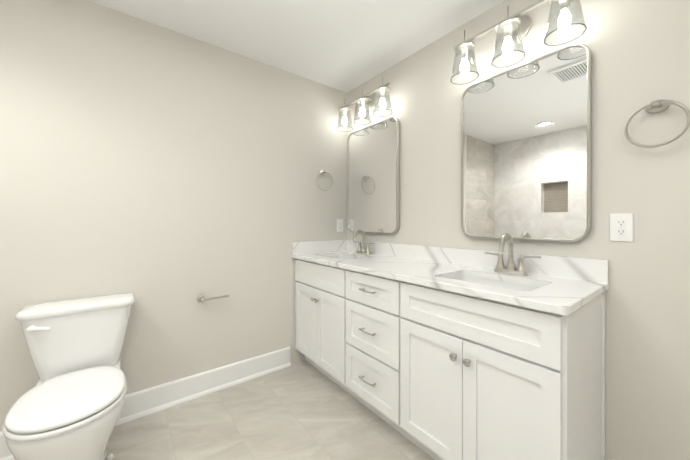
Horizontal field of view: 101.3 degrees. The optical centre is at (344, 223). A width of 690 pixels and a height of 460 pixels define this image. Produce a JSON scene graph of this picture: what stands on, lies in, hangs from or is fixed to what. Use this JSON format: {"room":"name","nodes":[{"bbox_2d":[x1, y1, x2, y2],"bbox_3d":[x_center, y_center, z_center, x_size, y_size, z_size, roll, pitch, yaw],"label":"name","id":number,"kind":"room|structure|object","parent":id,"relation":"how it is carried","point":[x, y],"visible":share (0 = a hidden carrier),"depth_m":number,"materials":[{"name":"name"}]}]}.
{"room":"bathroom","nodes":[
{"label":"bathroom","id":0,"kind":"room"},
{"bbox_2d":[0,0,346,431],"bbox_3d":[-1.204,-0.037,1.820,3.240,2.400,0.120,0,0,-38],"label":"wall","id":1,"kind":"structure","parent":0,"point":[165,177],"depth_m":1.76,"materials":[{"name":"white paint"}]},
{"bbox_2d":[0,347,290,459],"bbox_3d":[-1.065,1.089,1.836,1.563,0.148,0.028,0,0,-38],"label":"baseboard","id":2,"kind":"structure","parent":1,"relation":"attached to","point":[145,402],"depth_m":1.88,"materials":[{"name":"white wood"}]},
{"bbox_2d":[197,294,228,301],"bbox_3d":[-0.901,0.508,1.934,0.193,0.050,0.068,0,0,-38],"label":"toilet paper holder","id":3,"kind":"object","parent":1,"relation":"attached to","point":[201,298],"visible":1,"depth_m":1.91,"materials":[{"name":"silver metal"}]},
{"bbox_2d":[292,241,347,252],"bbox_3d":[-0.210,0.206,2.496,0.555,0.100,0.020,0,0,-38],"label":"backsplash","id":4,"kind":"structure","parent":1,"relation":"attached to","point":[308,246],"depth_m":2.47,"materials":[{"name":"white stone"}]},
{"bbox_2d":[316,170,332,190],"bbox_3d":[-0.185,-0.379,2.490,0.175,0.192,0.058,0,0,-38],"label":"towel ring","id":5,"kind":"object","parent":1,"relation":"attached to","point":[322,172],"visible":1,"depth_m":2.49,"materials":[{"name":"silver metal"}]},
{"bbox_2d":[337,219,342,231],"bbox_3d":[-0.045,0.021,2.632,0.072,0.117,0.009,0,0,-38],"label":"electrical outlet","id":6,"kind":"object","parent":1,"relation":"attached to","point":[339,225],"visible":1,"depth_m":2.63,"materials":[{"name":"white plastic"}]},
{"bbox_2d":[106,360,434,459],"bbox_3d":[-0.159,1.217,0.469,3.240,0.100,3.540,0,0,-38],"label":"floor","id":7,"kind":"structure","parent":0,"point":[303,410],"depth_m":1.60,"materials":[{"name":"tile"}]},
{"bbox_2d":[3,293,134,459],"bbox_3d":[-1.227,0.783,1.290,0.436,0.762,0.668,0,0,-38],"label":"toilet","id":8,"kind":"object","parent":7,"relation":"on","point":[69,406],"visible":1,"depth_m":1.28,"materials":[{"name":"white ceramic"}]},
{"bbox_2d":[292,257,608,459],"bbox_3d":[0.347,0.726,1.782,0.588,0.876,1.831,0,0,-38],"label":"bathroom vanity","id":9,"kind":"object","parent":7,"relation":"on","point":[440,353],"depth_m":1.20,"materials":[{"name":"white wood"}]},
{"bbox_2d":[292,249,607,312],"bbox_3d":[0.355,0.273,1.781,0.575,0.030,1.842,0,0,-38],"label":"countertop","id":10,"kind":"structure","parent":9,"relation":"on","point":[562,293],"depth_m":1.33,"materials":[{"name":"white stone"}]},
{"bbox_2d":[328,253,351,260],"bbox_3d":[-0.024,0.347,2.223,0.350,0.146,0.480,0,0,-38],"label":"sink","id":11,"kind":"object","parent":10,"relation":"in","point":[343,256],"depth_m":2.43,"materials":[{"name":"white ceramic"}]},
{"bbox_2d":[352,229,375,252],"bbox_3d":[0.135,0.150,2.313,0.153,0.212,0.216,0,0,-38],"label":"faucet","id":12,"kind":"object","parent":10,"relation":"on","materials":[{"name":"silver metal"}]},
{"bbox_2d":[448,273,539,292],"bbox_3d":[0.675,0.350,1.318,0.350,0.146,0.480,0,0,-38],"label":"sink","id":13,"kind":"object","parent":10,"relation":"in","point":[504,282],"depth_m":1.42,"materials":[{"name":"white ceramic"}]},
{"bbox_2d":[492,233,543,276],"bbox_3d":[0.833,0.153,1.408,0.153,0.212,0.215,0,0,-38],"label":"faucet","id":14,"kind":"object","parent":10,"relation":"on","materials":[{"name":"silver metal"}]},
{"bbox_2d":[88,0,503,92],"bbox_3d":[-0.159,-1.283,0.463,3.240,0.100,3.540,0,0,-38],"label":"ceiling","id":15,"kind":"structure","parent":0,"point":[346,46],"depth_m":1.79,"materials":[{"name":"white paint"}]},
{"bbox_2d":[347,0,689,459],"bbox_3d":[1.112,-0.036,1.372,0.120,2.400,3.420,0,0,-38],"label":"wall","id":16,"kind":"structure","parent":0,"point":[640,50],"depth_m":1.20,"materials":[{"name":"white paint"}]},
{"bbox_2d":[336,77,392,131],"bbox_3d":[0.158,-0.974,2.347,0.192,0.275,0.621,0,0,-38],"label":"sconce","id":17,"kind":"object","parent":16,"relation":"attached to","point":[371,100],"visible":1,"depth_m":2.31,"materials":[{"name":"glass"}]},
{"bbox_2d":[348,117,399,233],"bbox_3d":[0.223,-0.373,2.399,0.028,0.914,0.612,0,0,-38],"label":"mirror","id":18,"kind":"object","parent":16,"relation":"attached to","point":[374,178],"visible":0.94,"depth_m":2.35,"materials":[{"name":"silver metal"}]},
{"bbox_2d":[348,241,607,280],"bbox_3d":[0.574,0.207,1.950,0.020,0.100,1.842,0,0,-38],"label":"backsplash","id":19,"kind":"structure","parent":16,"relation":"attached to","point":[584,269],"depth_m":1.62,"materials":[{"name":"white stone"}]},
{"bbox_2d":[450,0,586,84],"bbox_3d":[0.847,-0.971,1.454,0.192,0.275,0.621,0,0,-38],"label":"sconce","id":20,"kind":"object","parent":16,"relation":"attached to","point":[514,28],"visible":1,"depth_m":1.43,"materials":[{"name":"glass"}]},
{"bbox_2d":[461,43,591,241],"bbox_3d":[0.912,-0.371,1.506,0.028,0.914,0.612,0,0,-38],"label":"mirror","id":21,"kind":"object","parent":16,"relation":"attached to","point":[526,150],"visible":0.96,"depth_m":1.44,"materials":[{"name":"silver metal"}]},
{"bbox_2d":[610,213,632,241],"bbox_3d":[1.167,0.018,1.194,0.009,0.117,0.072,0,0,-38],"label":"electrical outlet","id":22,"kind":"object","parent":16,"relation":"attached to","point":[621,227],"visible":1,"depth_m":1.19,"materials":[{"name":"white plastic"}]},
{"bbox_2d":[624,100,689,147],"bbox_3d":[1.208,-0.388,1.097,0.058,0.192,0.175,0,0,-38],"label":"towel ring","id":23,"kind":"object","parent":16,"relation":"attached to","point":[656,106],"visible":1,"depth_m":1.09,"materials":[{"name":"silver metal"}]}
]}

